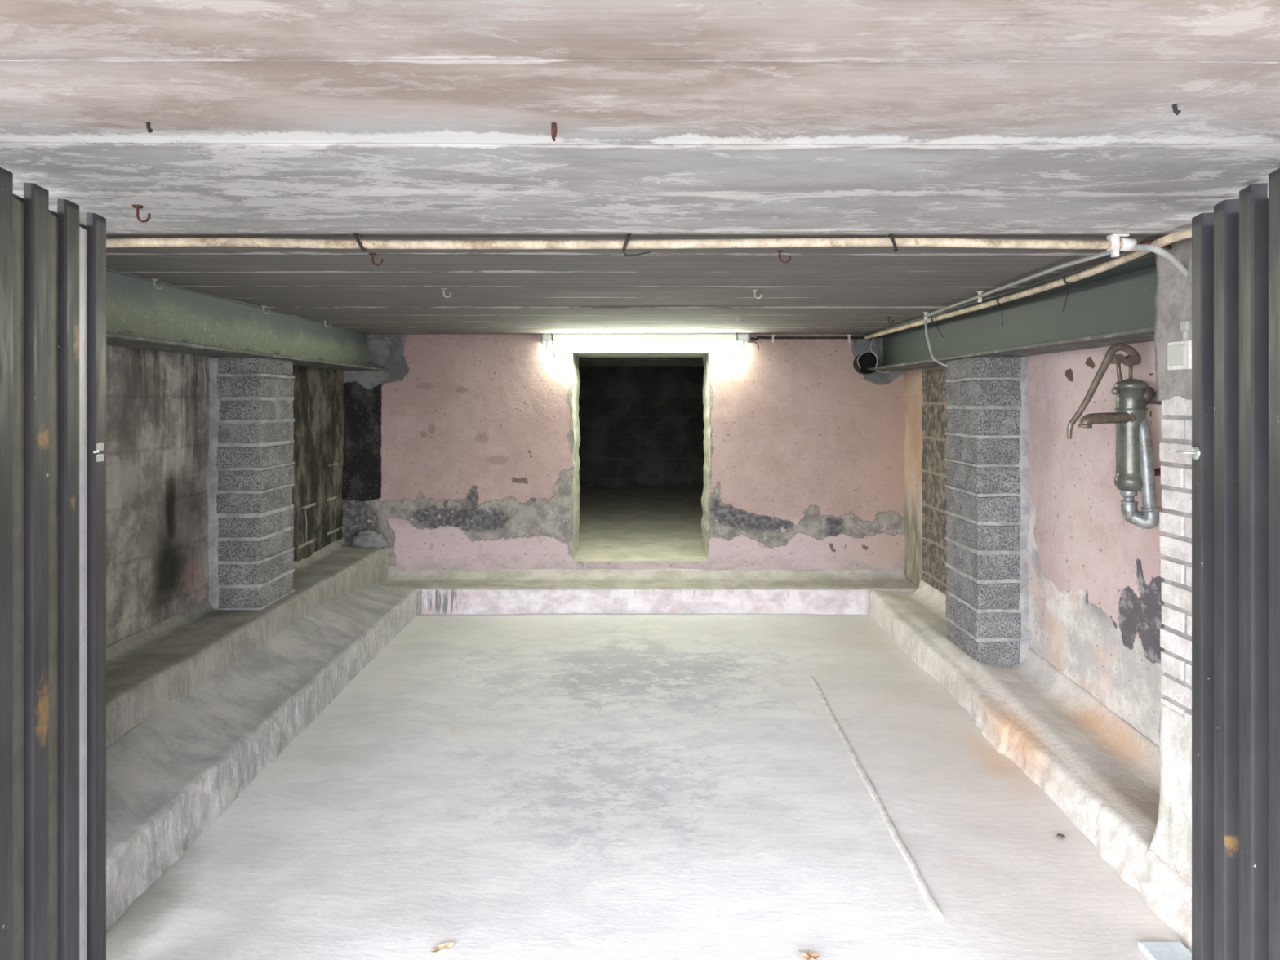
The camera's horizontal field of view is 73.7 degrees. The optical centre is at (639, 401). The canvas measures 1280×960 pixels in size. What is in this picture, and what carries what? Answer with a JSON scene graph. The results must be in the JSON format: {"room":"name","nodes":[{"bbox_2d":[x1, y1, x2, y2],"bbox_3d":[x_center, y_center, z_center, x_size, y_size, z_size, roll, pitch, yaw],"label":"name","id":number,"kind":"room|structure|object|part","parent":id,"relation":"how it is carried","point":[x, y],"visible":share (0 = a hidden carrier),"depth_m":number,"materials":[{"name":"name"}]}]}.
{"room":"basement garage","nodes":[
{"label":"basement garage","id":0,"kind":"room"},
{"bbox_2d":[106,345,344,646],"bbox_3d":[-1.974,0.426,3.688,0.211,1.768,3.475,0,0,0],"label":"wall","id":1,"kind":"structure","parent":0,"point":[157,402],"depth_m":3.42,"materials":[{"name":"grey concrete"}]},
{"bbox_2d":[341,333,905,570],"bbox_3d":[-0.102,0.426,5.681,3.656,1.768,0.563,0,0,0],"label":"wall","id":2,"kind":"structure","parent":0,"point":[463,453],"depth_m":5.40,"materials":[{"name":"paint"}]},
{"bbox_2d":[366,338,390,367],"bbox_3d":[-1.663,-0.308,5.405,0.160,0.184,0.024,0,0,0],"label":"cement packing","id":3,"kind":"object","parent":2,"relation":"attached to","point":[377,350],"visible":1,"depth_m":5.40,"materials":[{"name":"grey concrete"}]},
{"bbox_2d":[750,335,863,340],"bbox_3d":[1.053,-0.400,5.378,0.718,0.030,0.033,0,0,-2],"label":"cable","id":4,"kind":"object","parent":2,"relation":"attached to","point":[758,336],"visible":0.99,"depth_m":5.37,"materials":[{"name":"plastic"}]},
{"bbox_2d":[846,334,851,342],"bbox_3d":[1.313,-0.397,5.360,0.026,0.051,0.022,0,0,0],"label":"clip","id":5,"kind":"object","parent":4,"relation":"attached to","point":[849,340],"visible":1,"depth_m":5.35,"materials":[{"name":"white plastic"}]},
{"bbox_2d":[851,337,879,359],"bbox_3d":[1.430,-0.319,5.405,0.181,0.181,0.026,0,0,0],"label":"cement packing","id":6,"kind":"object","parent":2,"relation":"attached to","point":[860,346],"visible":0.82,"depth_m":5.40,"materials":[{"name":"grey concrete"}]},
{"bbox_2d":[853,352,878,374],"bbox_3d":[1.417,-0.240,5.365,0.132,0.132,0.130,0,0,0],"label":"vent pipe","id":7,"kind":"object","parent":2,"relation":"attached to","point":[867,361],"visible":0.83,"depth_m":5.36,"materials":[{"name":"plastic"}]},
{"bbox_2d":[0,0,1279,334],"bbox_3d":[0.000,-0.536,2.152,5.200,0.224,6.505,0,0,0],"label":"ceiling","id":8,"kind":"structure","parent":0,"point":[289,119],"depth_m":1.39,"materials":[{"name":"concrete"}]},
{"bbox_2d":[132,204,151,222],"bbox_3d":[-1.091,-0.412,1.869,0.039,0.039,0.022,0,0,0],"label":"ceiling hook","id":9,"kind":"object","parent":8,"relation":"attached to","point":[134,206],"visible":1,"depth_m":1.87,"materials":[{"name":"metal"}]},
{"bbox_2d":[146,122,152,133],"bbox_3d":[-0.755,-0.426,1.311,0.012,0.025,0.008,0,0,25],"label":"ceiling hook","id":10,"kind":"object","parent":8,"relation":"attached to","point":[149,130],"visible":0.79,"depth_m":1.31,"materials":[{"name":"metal"}]},
{"bbox_2d":[151,278,163,288],"bbox_3d":[-1.688,-0.412,2.983,0.037,0.038,0.022,0,0,-29],"label":"ceiling hook","id":11,"kind":"object","parent":8,"relation":"attached to","point":[153,279],"visible":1,"depth_m":2.98,"materials":[{"name":"metal"}]},
{"bbox_2d":[261,305,270,314],"bbox_3d":[-1.677,-0.412,3.823,0.039,0.039,0.022,0,0,-29],"label":"ceiling hook","id":12,"kind":"object","parent":8,"relation":"attached to","point":[263,306],"visible":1,"depth_m":3.82,"materials":[{"name":"metal"}]},
{"bbox_2d":[368,252,382,266],"bbox_3d":[-0.761,-0.411,2.460,0.041,0.040,0.022,0,0,0],"label":"ceiling hook","id":13,"kind":"object","parent":8,"relation":"attached to","point":[371,253],"visible":1,"depth_m":2.46,"materials":[{"name":"metal"}]},
{"bbox_2d":[440,288,451,297],"bbox_3d":[-0.732,-0.412,3.221,0.039,0.039,0.022,0,0,0],"label":"ceiling hook","id":14,"kind":"object","parent":8,"relation":"attached to","point":[443,289],"visible":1,"depth_m":3.22,"materials":[{"name":"metal"}]},
{"bbox_2d":[551,122,556,142],"bbox_3d":[-0.132,-0.415,1.311,0.009,0.030,0.008,0,0,23],"label":"ceiling hook","id":15,"kind":"object","parent":8,"relation":"attached to","point":[553,125],"visible":1,"depth_m":1.31,"materials":[{"name":"metal"}]},
{"bbox_2d":[106,237,1122,248],"bbox_3d":[-0.080,-0.406,2.189,2.686,0.030,0.023,0,0,0],"label":"conduit","id":16,"kind":"object","parent":8,"relation":"attached to","point":[155,242],"visible":0.98,"depth_m":2.18,"materials":[{"name":"white metal"}]},
{"bbox_2d":[353,233,367,252],"bbox_3d":[-0.715,-0.407,2.185,0.031,0.050,0.037,0,0,0],"label":"cable tie","id":17,"kind":"object","parent":16,"relation":"attached to","point":[357,237],"visible":1,"depth_m":2.17,"materials":[{"name":"plastic"}]},
{"bbox_2d":[622,233,649,256],"bbox_3d":[-0.010,-0.402,2.185,0.072,0.060,0.037,0,0,0],"label":"cable tie","id":18,"kind":"object","parent":16,"relation":"attached to","point":[628,237],"visible":1,"depth_m":2.17,"materials":[{"name":"plastic"}]},
{"bbox_2d":[887,234,897,252],"bbox_3d":[0.646,-0.407,2.185,0.024,0.049,0.037,0,0,0],"label":"cable tie","id":19,"kind":"object","parent":16,"relation":"attached to","point":[891,236],"visible":0.97,"depth_m":2.17,"materials":[{"name":"plastic"}]},
{"bbox_2d":[540,332,750,358],"bbox_3d":[0.033,-0.351,5.335,1.304,0.162,0.114,0,0,0],"label":"lamp","id":20,"kind":"object","parent":8,"relation":"attached to","point":[552,338],"visible":0.98,"depth_m":5.31,"materials":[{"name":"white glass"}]},
{"bbox_2d":[751,289,761,298],"bbox_3d":[0.447,-0.412,3.264,0.037,0.038,0.022,0,0,0],"label":"ceiling hook","id":21,"kind":"object","parent":8,"relation":"attached to","point":[752,290],"visible":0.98,"depth_m":3.26,"materials":[{"name":"metal"}]},
{"bbox_2d":[776,249,791,263],"bbox_3d":[0.406,-0.411,2.412,0.043,0.041,0.022,0,0,0],"label":"ceiling hook","id":22,"kind":"object","parent":8,"relation":"attached to","point":[777,251],"visible":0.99,"depth_m":2.41,"materials":[{"name":"metal"}]},
{"bbox_2d":[923,311,928,320],"bbox_3d":[1.360,-0.407,4.060,0.024,0.046,0.020,0,0,0],"label":"clip","id":23,"kind":"object","parent":8,"relation":"attached to","point":[925,313],"visible":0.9,"depth_m":4.05,"materials":[{"name":"white plastic"}]},
{"bbox_2d":[924,319,947,366],"bbox_3d":[1.368,-0.278,3.987,0.049,0.234,0.152,0,0,-22],"label":"cable","id":24,"kind":"object","parent":23,"relation":"hanging from","point":[926,320],"visible":1,"depth_m":4.00,"materials":[{"name":"grey plastic"}]},
{"bbox_2d":[976,290,983,302],"bbox_3d":[1.315,-0.407,3.300,0.024,0.046,0.020,0,0,0],"label":"clip","id":25,"kind":"object","parent":8,"relation":"attached to","point":[980,299],"visible":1,"depth_m":3.29,"materials":[{"name":"white plastic"}]},
{"bbox_2d":[924,250,1111,317],"bbox_3d":[1.304,-0.402,3.139,0.027,0.029,1.866,0,0,4],"label":"conduit","id":26,"kind":"object","parent":8,"relation":"attached to","point":[1104,253],"visible":0.82,"depth_m":2.80,"materials":[{"name":"grey plastic"}]},
{"bbox_2d":[863,227,1191,339],"bbox_3d":[1.367,-0.401,3.625,0.094,0.042,3.350,0,0,0],"label":"conduit","id":27,"kind":"object","parent":8,"relation":"attached to","point":[1185,233],"visible":0.77,"depth_m":2.79,"materials":[{"name":"white metal"}]},
{"bbox_2d":[930,316,944,338],"bbox_3d":[1.413,-0.351,4.048,0.064,0.103,0.010,0,0,0],"label":"cable tie","id":28,"kind":"object","parent":27,"relation":"hanging from","point":[932,321],"visible":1,"depth_m":4.05,"materials":[{"name":"plastic"}]},
{"bbox_2d":[995,297,1004,326],"bbox_3d":[1.395,-0.347,3.299,0.034,0.112,0.010,0,0,0],"label":"cable tie","id":29,"kind":"object","parent":27,"relation":"hanging from","point":[997,302],"visible":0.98,"depth_m":3.30,"materials":[{"name":"plastic"}]},
{"bbox_2d":[1062,275,1072,311],"bbox_3d":[1.364,-0.344,2.719,0.037,0.117,0.010,0,0,0],"label":"cable tie","id":30,"kind":"object","parent":27,"relation":"hanging from","point":[1064,277],"visible":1,"depth_m":2.72,"materials":[{"name":"plastic"}]},
{"bbox_2d":[1106,233,1137,257],"bbox_3d":[1.234,-0.401,2.189,0.063,0.058,0.033,0,0,0],"label":"clip","id":31,"kind":"object","parent":8,"relation":"attached to","point":[1128,244],"visible":0.99,"depth_m":2.18,"materials":[{"name":"white plastic"}]},
{"bbox_2d":[1133,244,1188,277],"bbox_3d":[1.381,-0.315,2.173,0.241,0.178,0.074,0,0,-10],"label":"cable","id":32,"kind":"object","parent":31,"relation":"hanging from","point":[1163,253],"visible":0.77,"depth_m":2.15,"materials":[{"name":"grey plastic"}]},
{"bbox_2d":[1139,240,1172,249],"bbox_3d":[1.391,-0.409,2.234,0.204,0.018,0.030,0,0,-21],"label":"ceiling hook","id":33,"kind":"object","parent":8,"relation":"attached to","point":[1166,246],"visible":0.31,"depth_m":2.21,"materials":[{"name":"metal"}]},
{"bbox_2d":[1172,104,1181,115],"bbox_3d":[0.774,-0.426,1.232,0.012,0.025,0.008,0,0,25],"label":"nail","id":34,"kind":"object","parent":8,"relation":"attached to","point":[1175,111],"visible":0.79,"depth_m":1.23,"materials":[{"name":"metal"}]},
{"bbox_2d":[578,485,703,560],"bbox_3d":[0.000,1.086,8.175,6.000,0.145,4.450,0,0,0],"label":"floor","id":35,"kind":"structure","parent":0,"point":[610,515],"depth_m":7.61,"materials":[{"name":"grey concrete"}]},
{"bbox_2d":[578,357,703,366],"bbox_3d":[0.000,-0.500,8.175,6.000,0.156,4.450,0,0,0],"label":"ceiling","id":36,"kind":"structure","parent":0,"point":[583,362],"depth_m":9.19,"materials":[{"name":"concrete"}]},
{"bbox_2d":[578,366,704,485],"bbox_3d":[0.000,0.316,10.350,6.000,1.587,0.100,0,0,0],"label":"wall","id":37,"kind":"structure","parent":0,"point":[639,425],"depth_m":10.30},
{"bbox_2d":[106,613,1182,959],"bbox_3d":[0.020,1.411,3.025,2.840,0.299,4.250,0,0,0],"label":"floor","id":38,"kind":"structure","parent":0,"point":[580,786],"depth_m":2.66,"materials":[{"name":"grey concrete"}]},
{"bbox_2d":[0,167,106,959],"bbox_3d":[-1.153,0.457,1.554,0.052,1.746,0.780,0,0,-12],"label":"door","id":39,"kind":"structure","parent":38,"relation":"on","point":[53,265],"depth_m":1.71,"materials":[{"name":"paint"}]},
{"bbox_2d":[106,583,417,931],"bbox_3d":[-1.461,1.227,3.562,0.293,0.425,3.055,0,0,0],"label":"concrete ledge","id":40,"kind":"object","parent":38,"relation":"on","point":[171,776],"visible":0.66,"depth_m":2.89,"materials":[{"name":"grey concrete"}]},
{"bbox_2d":[106,537,388,746],"bbox_3d":[-1.736,1.135,3.723,0.319,0.549,3.377,0,0,0],"label":"concrete ledge","id":41,"kind":"object","parent":40,"relation":"on","point":[149,670],"visible":0.31,"depth_m":3.31,"materials":[{"name":"grey concrete"}]},
{"bbox_2d":[207,356,294,609],"bbox_3d":[-1.770,0.360,3.907,0.232,1.117,0.377,0,0,0],"label":"pillar","id":42,"kind":"structure","parent":41,"relation":"on","point":[251,477],"depth_m":3.73,"materials":[{"name":"concrete"}]},
{"bbox_2d":[106,268,386,370],"bbox_3d":[-1.735,-0.317,3.720,0.260,0.242,3.400,0,0,0],"label":"steel beam","id":43,"kind":"structure","parent":42,"relation":"on","point":[171,318],"depth_m":3.45,"materials":[{"name":"green metal"}]},
{"bbox_2d":[349,529,391,547],"bbox_3d":[-1.695,0.857,5.362,0.275,0.108,0.114,0,0,0],"label":"heap","id":44,"kind":"object","parent":41,"relation":"on","point":[366,538],"visible":1,"depth_m":5.33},
{"bbox_2d":[428,942,453,953],"bbox_3d":[-0.474,1.303,2.033,0.043,0.014,0.050,0,0,10],"label":"dry leaf","id":45,"kind":"object","parent":38,"relation":"on","point":[444,946],"visible":1,"depth_m":2.04,"materials":[{"name":"brown plant"}]},
{"bbox_2d":[377,568,918,614],"bbox_3d":[0.037,1.233,5.249,3.282,0.353,0.336,0,0,0],"label":"concrete ledge","id":46,"kind":"object","parent":38,"relation":"on","point":[669,590],"visible":0.51,"depth_m":5.09,"materials":[{"name":"grey concrete"}]},
{"bbox_2d":[799,950,820,959],"bbox_3d":[0.401,1.303,2.010,0.050,0.014,0.056,0,0,0],"label":"dry leaf","id":47,"kind":"object","parent":38,"relation":"on","point":[809,955],"visible":1,"depth_m":2.01,"materials":[{"name":"brown plant"}]},
{"bbox_2d":[809,675,942,922],"bbox_3d":[0.780,1.297,3.065,0.032,0.042,1.830,0,0,1],"label":"trim","id":48,"kind":"structure","parent":38,"relation":"on","point":[928,898],"depth_m":2.66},
{"bbox_2d":[868,579,1191,952],"bbox_3d":[1.499,1.234,3.505,0.376,0.352,3.169,0,0,0],"label":"concrete ledge","id":49,"kind":"object","parent":38,"relation":"on","point":[1103,772],"visible":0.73,"depth_m":2.99,"materials":[{"name":"grey concrete"}]},
{"bbox_2d":[945,356,1029,666],"bbox_3d":[1.571,0.484,3.879,0.232,1.365,0.394,0,0,0],"label":"pillar","id":50,"kind":"structure","parent":49,"relation":"on","point":[987,512],"depth_m":3.69,"materials":[{"name":"concrete"}]},
{"bbox_2d":[866,252,1156,370],"bbox_3d":[1.545,-0.317,3.855,0.230,0.242,3.130,0,0,0],"label":"steel beam","id":51,"kind":"structure","parent":50,"relation":"on","point":[1110,307],"depth_m":3.20,"materials":[{"name":"green metal"}]},
{"bbox_2d":[870,337,890,373],"bbox_3d":[1.488,-0.299,5.274,0.137,0.246,0.060,0,0,0],"label":"cable","id":52,"kind":"object","parent":51,"relation":"attached to","point":[872,351],"visible":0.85,"depth_m":5.26,"materials":[{"name":"grey plastic"}]},
{"bbox_2d":[857,350,871,368],"bbox_3d":[1.377,-0.262,5.249,0.089,0.115,0.029,0,0,0],"label":"cable","id":53,"kind":"object","parent":52,"relation":"hanging from","point":[868,350],"visible":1,"depth_m":5.24,"materials":[{"name":"grey plastic"}]},
{"bbox_2d":[1149,237,1191,886],"bbox_3d":[1.523,0.390,2.140,0.301,1.647,0.364,0,0,0],"label":"brick pier","id":54,"kind":"object","parent":49,"relation":"on","point":[1171,841],"visible":0.33,"depth_m":2.23,"materials":[{"name":"white brick"}]},
{"bbox_2d":[1167,320,1191,370],"bbox_3d":[1.395,-0.145,2.205,0.021,0.124,0.090,0,0,0],"label":"light switch","id":55,"kind":"object","parent":54,"relation":"attached to","point":[1179,353],"visible":0.92,"depth_m":2.19,"materials":[{"name":"white plastic"}]},
{"bbox_2d":[1056,833,1065,839],"bbox_3d":[1.259,1.300,2.551,0.024,0.008,0.024,0,0,0],"label":"washer","id":56,"kind":"object","parent":38,"relation":"on","point":[1060,836],"visible":1,"depth_m":2.55,"materials":[{"name":"grey metal"}]},
{"bbox_2d":[1137,941,1191,959],"bbox_3d":[1.248,1.305,1.996,0.105,0.018,0.112,0,0,0],"label":"stone slab","id":57,"kind":"object","parent":38,"relation":"on","point":[1153,950],"visible":0.95,"depth_m":2.02,"materials":[{"name":"grey stone"}]},
{"bbox_2d":[1176,168,1279,959],"bbox_3d":[1.149,0.457,1.564,0.079,1.746,0.780,0,0,15],"label":"door","id":58,"kind":"structure","parent":38,"relation":"on","point":[1235,451],"depth_m":1.68,"materials":[{"name":"paint"}]},
{"bbox_2d":[903,341,1164,746],"bbox_3d":[1.772,0.426,3.688,0.207,1.768,3.475,0,0,0],"label":"wall","id":59,"kind":"structure","parent":0,"point":[1095,580],"depth_m":3.28,"materials":[{"name":"pink paint"}]},
{"bbox_2d":[1066,342,1161,528],"bbox_3d":[1.526,0.106,2.721,0.321,0.591,0.116,0,0,0],"label":"pump","id":60,"kind":"object","parent":59,"relation":"attached to","point":[1135,472],"visible":1,"depth_m":2.69,"materials":[{"name":"green paint"}]},
{"bbox_3d":[1.484,-0.035,2.730,0.236,0.307,0.040,0,0,0],"label":"handle","id":61,"kind":"part","parent":60,"relation":"part of","materials":[{"name":"brown metal"}]},
{"bbox_3d":[1.472,0.056,2.694,0.186,0.054,0.045,0,0,-9],"label":"spout","id":62,"kind":"part","parent":60,"relation":"part of","materials":[{"name":"brown metal"}]},
{"bbox_3d":[1.570,-0.096,2.730,0.011,0.068,0.011,0,0,-15],"label":"piston rod","id":63,"kind":"part","parent":60,"relation":"part of","materials":[{"name":"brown metal"}]}
]}

